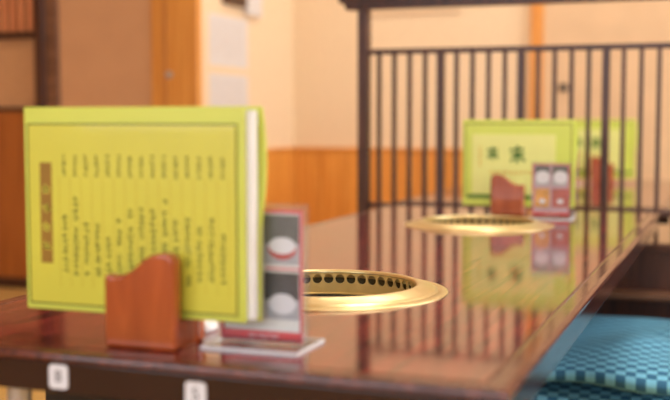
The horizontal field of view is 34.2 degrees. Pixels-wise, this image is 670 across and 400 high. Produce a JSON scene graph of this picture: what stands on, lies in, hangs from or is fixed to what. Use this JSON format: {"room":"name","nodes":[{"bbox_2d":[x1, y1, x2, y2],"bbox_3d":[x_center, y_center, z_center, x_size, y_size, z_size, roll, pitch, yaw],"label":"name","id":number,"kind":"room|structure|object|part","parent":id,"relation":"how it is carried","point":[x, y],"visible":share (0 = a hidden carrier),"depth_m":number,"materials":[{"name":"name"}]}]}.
{"room":"barbecue restaurant","nodes":[
{"label":"barbecue restaurant","id":0,"kind":"room"},
{"bbox_2d":[0,39,34,106],"bbox_3d":[-1.111,-0.874,3.736,1.285,2.350,0.080,2,5,20],"label":"wall","id":1,"kind":"structure","parent":0,"point":[17,63],"depth_m":3.72,"materials":[{"name":"beige paint"}]},
{"bbox_2d":[0,107,23,110],"bbox_3d":[-1.306,-0.315,3.798,0.665,0.014,0.018,2,5,20],"label":"trim","id":2,"kind":"structure","parent":1,"relation":"attached to","point":[1,108],"depth_m":3.71,"materials":[{"name":"brown wood"}]},
{"bbox_2d":[0,111,26,277],"bbox_3d":[-1.305,-0.021,3.823,0.663,0.576,0.012,2,5,20],"label":"trim","id":3,"kind":"structure","parent":1,"relation":"attached to","point":[13,240],"depth_m":3.74,"materials":[{"name":"orange wood"}]},
{"bbox_2d":[0,276,27,288],"bbox_3d":[-1.308,0.279,3.837,0.665,0.035,0.028,2,5,20],"label":"baseboard","id":4,"kind":"structure","parent":1,"relation":"attached to","point":[8,282],"depth_m":3.75,"materials":[{"name":"brown wood"}]},
{"bbox_2d":[0,0,44,39],"bbox_3d":[-1.283,-0.880,3.741,0.690,0.660,0.030,2,5,20],"label":"board","id":5,"kind":"object","parent":1,"relation":"attached to","point":[16,16],"visible":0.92,"depth_m":3.68,"materials":[{"name":"brown wood"}]},
{"bbox_2d":[33,0,46,106],"bbox_3d":[-0.981,-0.866,3.625,0.037,2.350,0.040,2,5,20],"label":"trim","id":6,"kind":"structure","parent":1,"relation":"attached to","point":[38,5],"depth_m":3.63,"materials":[{"name":"brown wood"}]},
{"bbox_2d":[45,0,60,106],"bbox_3d":[-0.939,-0.865,3.614,0.050,2.350,0.030,2,5,20],"label":"trim","id":7,"kind":"structure","parent":1,"relation":"attached to","point":[52,50],"depth_m":3.63,"materials":[{"name":"brown wood"}]},
{"bbox_2d":[59,0,172,106],"bbox_3d":[-0.713,-0.634,3.535,0.440,1.900,0.054,2,5,20],"label":"door","id":8,"kind":"structure","parent":1,"relation":"in","point":[113,52],"depth_m":3.56,"materials":[{"name":"brown wood"}]},
{"bbox_2d":[166,0,201,105],"bbox_3d":[-0.478,-0.851,3.426,0.112,2.350,0.035,2,5,20],"label":"trim","id":9,"kind":"structure","parent":1,"relation":"attached to","point":[183,17],"depth_m":3.44,"materials":[{"name":"orange wood"}]},
{"bbox_2d":[0,287,45,399],"bbox_3d":[0.180,0.497,1.681,5.200,0.080,6.000,2,5,20],"label":"floor","id":10,"kind":"structure","parent":0,"point":[5,293],"depth_m":3.55,"materials":[{"name":"wood"}]},
{"bbox_2d":[0,205,659,399],"bbox_3d":[0.144,0.254,1.937,0.703,0.366,1.883,2,5,20],"label":"dining table","id":11,"kind":"object","parent":10,"relation":"on","point":[515,304],"depth_m":1.18,"materials":[{"name":"brown wood"}]},
{"bbox_3d":[-0.334,0.325,1.160,0.044,0.339,0.044,2,5,20],"label":"leg","id":12,"kind":"part","parent":11,"relation":"part of","materials":[{"name":"metal"}]},
{"bbox_2d":[105,253,204,350],"bbox_3d":[-0.184,0.099,1.118,0.080,0.098,0.068,2,5,20],"label":"holder","id":13,"kind":"object","parent":11,"relation":"on","point":[143,304],"visible":0.89,"depth_m":1.08,"materials":[{"name":"brown wood"}]},
{"bbox_2d":[24,106,266,322],"bbox_3d":[-0.199,0.011,1.122,0.270,0.214,0.026,2,5,20],"label":"menu","id":14,"kind":"object","parent":13,"relation":"in","point":[109,190],"visible":0.94,"depth_m":1.10,"materials":[{"name":"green paper"}]},
{"bbox_2d":[40,162,52,262],"bbox_3d":[-0.304,0.013,1.148,0.015,0.106,0.001,2,5,20],"label":"print","id":15,"kind":"object","parent":14,"relation":"attached to","point":[45,168],"depth_m":1.15},
{"bbox_2d":[62,154,226,285],"bbox_3d":[-0.197,0.020,1.108,0.191,0.131,0.001,2,5,20],"label":"print","id":16,"kind":"object","parent":14,"relation":"attached to","point":[63,169],"depth_m":1.11},
{"bbox_3d":[-0.152,0.134,1.194,0.048,0.016,0.048,2,5,20],"label":"call button","id":17,"kind":"part","parent":11,"relation":"part of","materials":[{"name":"white plastic"}]},
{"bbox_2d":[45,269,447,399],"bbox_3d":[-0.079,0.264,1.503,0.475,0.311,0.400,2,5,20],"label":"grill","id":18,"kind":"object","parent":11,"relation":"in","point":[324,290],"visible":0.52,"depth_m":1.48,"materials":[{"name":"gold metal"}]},
{"bbox_2d":[303,294,364,296],"bbox_3d":[-0.011,0.191,1.472,0.238,0.091,0.238,2,5,20],"label":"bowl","id":19,"kind":"object","parent":18,"relation":"on","point":[310,295],"depth_m":1.59,"materials":[{"name":"metal"}]},
{"bbox_2d":[201,203,324,355],"bbox_3d":[-0.073,0.076,1.107,0.105,0.145,0.077,2,5,20],"label":"card holder","id":20,"kind":"object","parent":11,"relation":"on","point":[282,230],"visible":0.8,"depth_m":1.10,"materials":[{"name":"clear plastic"}]},
{"bbox_2d":[221,210,302,343],"bbox_3d":[-0.075,0.077,1.105,0.090,0.135,0.001,2,5,20],"label":"print","id":21,"kind":"object","parent":20,"relation":"attached to","point":[265,211],"depth_m":1.09},
{"bbox_2d":[264,272,298,320],"bbox_3d":[-0.054,0.097,1.099,0.038,0.048,0.001,2,5,20],"label":"photo","id":22,"kind":"object","parent":20,"relation":"on","point":[281,289],"depth_m":1.10},
{"bbox_2d":[264,214,298,264],"bbox_3d":[-0.054,0.040,1.094,0.038,0.050,0.001,2,5,20],"label":"photo","id":23,"kind":"object","parent":20,"relation":"on","point":[281,231],"depth_m":1.09},
{"bbox_2d":[266,267,299,270],"bbox_3d":[-0.052,0.070,1.096,0.038,0.002,0.001,2,5,20],"label":"print","id":24,"kind":"object","parent":20,"relation":"attached to","point":[266,267],"depth_m":1.10},
{"bbox_2d":[404,215,553,232],"bbox_3d":[0.244,0.196,2.410,0.475,0.311,0.400,2,5,20],"label":"grill","id":25,"kind":"object","parent":11,"relation":"in","point":[449,223],"visible":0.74,"depth_m":2.33,"materials":[{"name":"gold metal"}]},
{"bbox_2d":[491,174,527,215],"bbox_3d":[0.423,-0.015,2.641,0.080,0.098,0.068,2,5,20],"label":"holder","id":26,"kind":"object","parent":11,"relation":"on","point":[507,197],"visible":0.93,"depth_m":2.61,"materials":[{"name":"brown wood"}]},
{"bbox_2d":[462,120,577,207],"bbox_3d":[0.445,-0.089,2.632,0.274,0.209,0.025,2,5,20],"label":"menu","id":27,"kind":"object","parent":26,"relation":"in","point":[510,149],"visible":0.84,"depth_m":2.62,"materials":[{"name":"yellow paper"}]},
{"bbox_2d":[467,194,531,198],"bbox_3d":[0.440,-0.007,2.627,0.250,0.009,0.001,2,5,20],"label":"print","id":28,"kind":"object","parent":27,"relation":"attached to","point":[468,195],"depth_m":2.66},
{"bbox_2d":[472,134,555,193],"bbox_3d":[0.429,-0.086,2.625,0.202,0.144,0.001,2,5,20],"label":"print","id":29,"kind":"object","parent":27,"relation":"attached to","point":[512,156],"depth_m":2.63},
{"bbox_2d":[527,161,574,219],"bbox_3d":[0.501,-0.023,2.526,0.100,0.132,0.077,2,5,20],"label":"card holder","id":30,"kind":"object","parent":11,"relation":"on","point":[550,182],"visible":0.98,"depth_m":2.52,"materials":[{"name":"clear plastic"}]},
{"bbox_2d":[534,188,548,206],"bbox_3d":[0.481,-0.005,2.532,0.034,0.044,0.001,2,5,20],"label":"photo","id":31,"kind":"object","parent":30,"relation":"on","point":[541,195],"depth_m":2.53},
{"bbox_2d":[535,166,549,185],"bbox_3d":[0.481,-0.057,2.528,0.034,0.046,0.001,2,5,20],"label":"photo","id":32,"kind":"object","parent":30,"relation":"attached to","point":[542,173],"depth_m":2.53},
{"bbox_2d":[552,189,567,207],"bbox_3d":[0.519,-0.004,2.518,0.037,0.044,0.001,2,5,20],"label":"photo","id":33,"kind":"object","parent":30,"relation":"on","point":[559,196],"depth_m":2.52},
{"bbox_2d":[552,166,567,185],"bbox_3d":[0.519,-0.056,2.514,0.037,0.046,0.001,2,5,20],"label":"photo","id":34,"kind":"object","parent":30,"relation":"attached to","point":[559,173],"depth_m":2.51},
{"bbox_2d":[339,0,669,319],"bbox_3d":[0.840,-0.102,2.717,1.765,0.960,0.100,2,5,20],"label":"partition","id":35,"kind":"object","parent":10,"relation":"on","point":[644,289],"depth_m":2.85,"materials":[{"name":"brown wood"}]},
{"bbox_3d":[0.081,-0.083,3.022,0.028,0.878,0.036,2,5,20],"label":"post","id":36,"kind":"part","parent":35,"relation":"part of","materials":[{"name":"brown wood"}]},
{"bbox_3d":[0.847,0.034,2.746,1.606,0.015,0.026,2,5,20],"label":"rail","id":37,"kind":"part","parent":35,"relation":"part of","materials":[{"name":"brown wood"}]},
{"bbox_3d":[0.847,-0.385,2.715,1.606,0.014,0.024,2,5,20],"label":"rail","id":38,"kind":"part","parent":35,"relation":"part of","materials":[{"name":"brown wood"}]},
{"bbox_3d":[0.847,0.252,2.762,1.606,0.248,0.028,2,5,20],"label":"panel","id":39,"kind":"part","parent":35,"relation":"part of","materials":[{"name":"brown wood"}]},
{"bbox_3d":[0.837,0.241,2.735,1.606,0.018,0.084,2,5,20],"label":"rail","id":40,"kind":"part","parent":35,"relation":"part of","materials":[{"name":"brown wood"}]},
{"bbox_3d":[0.847,0.121,2.753,1.606,0.018,0.044,2,5,20],"label":"rail","id":41,"kind":"part","parent":35,"relation":"part of","materials":[{"name":"brown wood"}]},
{"bbox_2d":[396,179,669,223],"bbox_3d":[0.754,0.140,3.585,0.740,0.350,1.350,2,5,20],"label":"dining table","id":42,"kind":"object","parent":10,"relation":"on","point":[630,186],"visible":0.1,"depth_m":3.24,"materials":[{"name":"brown wood"}]},
{"bbox_2d":[575,160,579,185],"bbox_3d":[0.806,-0.120,3.823,0.100,0.132,0.077,1,4,17],"label":"card holder","id":43,"kind":"object","parent":42,"relation":"on","point":[576,183],"visible":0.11,"depth_m":3.81,"materials":[{"name":"clear plastic"}]},
{"bbox_2d":[591,156,615,183],"bbox_3d":[0.956,-0.107,3.884,0.080,0.098,0.068,2,5,20],"label":"holder","id":44,"kind":"object","parent":42,"relation":"on","point":[595,161],"visible":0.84,"depth_m":3.86,"materials":[{"name":"brown wood"}]},
{"bbox_2d":[558,119,636,178],"bbox_3d":[0.934,-0.183,3.891,0.274,0.209,0.025,2,5,20],"label":"folder","id":45,"kind":"object","parent":44,"relation":"in","point":[630,124],"visible":0.5,"depth_m":3.86,"materials":[{"name":"yellow paper"}]},
{"bbox_2d":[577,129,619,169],"bbox_3d":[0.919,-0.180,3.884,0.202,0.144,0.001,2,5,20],"label":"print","id":46,"kind":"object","parent":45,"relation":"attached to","point":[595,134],"depth_m":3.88},
{"bbox_2d":[577,170,631,173],"bbox_3d":[0.930,-0.100,3.886,0.250,0.009,0.001,2,5,20],"label":"print","id":47,"kind":"object","parent":45,"relation":"attached to","point":[580,171],"depth_m":3.86},
{"bbox_2d":[577,122,633,171],"bbox_3d":[0.928,-0.190,3.880,0.258,0.176,0.001,2,5,20],"label":"print","id":48,"kind":"object","parent":45,"relation":"attached to","point":[577,122],"depth_m":3.84},
{"bbox_2d":[532,382,669,399],"bbox_3d":[0.709,0.369,2.342,0.688,0.078,0.696,2,5,21],"label":"floor cushion","id":49,"kind":"object","parent":10,"relation":"on","point":[549,390],"visible":0.05,"depth_m":2.11,"materials":[{"name":"blue fabric"}]},
{"bbox_2d":[546,315,669,396],"bbox_3d":[0.702,0.322,2.330,0.668,0.079,0.675,1,4,19],"label":"floor cushion","id":50,"kind":"object","parent":49,"relation":"on","point":[622,353],"visible":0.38,"depth_m":2.15,"materials":[{"name":"blue fabric"}]},
{"bbox_2d":[201,0,292,148],"bbox_3d":[-0.457,-0.910,4.223,0.100,2.350,1.290,2,5,20],"label":"wall","id":51,"kind":"structure","parent":0,"point":[269,72],"depth_m":4.59,"materials":[{"name":"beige paint"}]},
{"bbox_2d":[209,13,247,68],"bbox_3d":[-0.411,-0.613,4.223,0.001,0.193,0.340,2,5,20],"label":"paper notice","id":52,"kind":"object","parent":51,"relation":"attached to","point":[228,36],"visible":1,"depth_m":4.21,"materials":[{"name":"white paper"}]},
{"bbox_2d":[212,19,242,59],"bbox_3d":[-0.413,-0.615,4.214,0.001,0.148,0.272,2,5,20],"label":"print","id":53,"kind":"object","parent":52,"relation":"attached to","point":[212,19],"depth_m":4.22},
{"bbox_2d":[209,73,247,105],"bbox_3d":[-0.411,-0.399,4.239,0.001,0.177,0.340,2,5,20],"label":"paper notice","id":54,"kind":"object","parent":51,"relation":"attached to","point":[224,89],"visible":0.79,"depth_m":4.22,"materials":[{"name":"white paper"}]},
{"bbox_2d":[213,79,242,105],"bbox_3d":[-0.413,-0.399,4.230,0.001,0.135,0.272,2,5,20],"label":"print","id":55,"kind":"object","parent":54,"relation":"attached to","point":[213,79],"depth_m":4.23},
{"bbox_2d":[222,0,261,16],"bbox_3d":[-0.365,-0.809,4.304,0.022,0.145,0.330,2,5,20],"label":"wall plaque","id":56,"kind":"object","parent":51,"relation":"attached to","point":[250,7],"visible":1,"depth_m":4.34,"materials":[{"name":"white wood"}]},
{"bbox_2d":[264,150,294,209],"bbox_3d":[-0.404,0.041,4.275,0.012,0.444,1.288,2,5,20],"label":"trim","id":57,"kind":"structure","parent":51,"relation":"attached to","point":[280,185],"depth_m":4.71,"materials":[{"name":"orange wood"}]},
{"bbox_2d":[267,147,295,151],"bbox_3d":[-0.401,-0.186,4.256,0.020,0.012,1.290,2,5,20],"label":"trim","id":58,"kind":"structure","parent":51,"relation":"attached to","point":[284,148],"depth_m":4.69,"materials":[{"name":"orange wood"}]},
{"bbox_2d":[293,0,530,164],"bbox_3d":[1.690,-0.907,4.171,4.163,2.350,0.100,2,5,20],"label":"wall","id":59,"kind":"structure","parent":0,"point":[325,34],"depth_m":4.67,"materials":[{"name":"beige paint"}]},
{"bbox_2d":[295,150,462,225],"bbox_3d":[0.313,0.011,4.689,1.043,0.444,0.012,2,5,20],"label":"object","id":60,"kind":"structure","parent":59,"relation":"attached to","point":[325,180],"depth_m":4.78,"materials":[{"name":"orange wood"}]},
{"bbox_2d":[296,147,462,150],"bbox_3d":[0.316,-0.216,4.667,1.037,0.012,0.020,2,5,20],"label":"trim","id":61,"kind":"structure","parent":59,"relation":"attached to","point":[297,148],"depth_m":4.74,"materials":[{"name":"orange wood"}]},
{"bbox_2d":[371,8,461,13],"bbox_3d":[0.340,-0.799,4.618,0.400,0.010,0.014,2,5,20],"label":"trim","id":62,"kind":"structure","parent":59,"relation":"attached to","point":[457,9],"depth_m":4.61,"materials":[{"name":"pink paint"}]},
{"bbox_2d":[529,4,543,119],"bbox_3d":[0.825,-0.925,4.421,0.052,2.350,0.030,2,5,20],"label":"trim","id":63,"kind":"structure","parent":59,"relation":"attached to","point":[537,11],"depth_m":4.43,"materials":[{"name":"orange wood"}]},
{"bbox_2d":[542,0,669,243],"bbox_3d":[1.953,-0.680,4.020,2.354,1.880,0.030,2,5,20],"label":"door","id":64,"kind":"structure","parent":59,"relation":"in","point":[648,21],"depth_m":4.33,"materials":[{"name":"paint"}]},
{"bbox_3d":[0.924,-0.455,4.408,0.031,0.030,0.010,2,5,20],"label":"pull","id":65,"kind":"part","parent":64,"relation":"part of","materials":[{"name":"black paint"}]}
]}

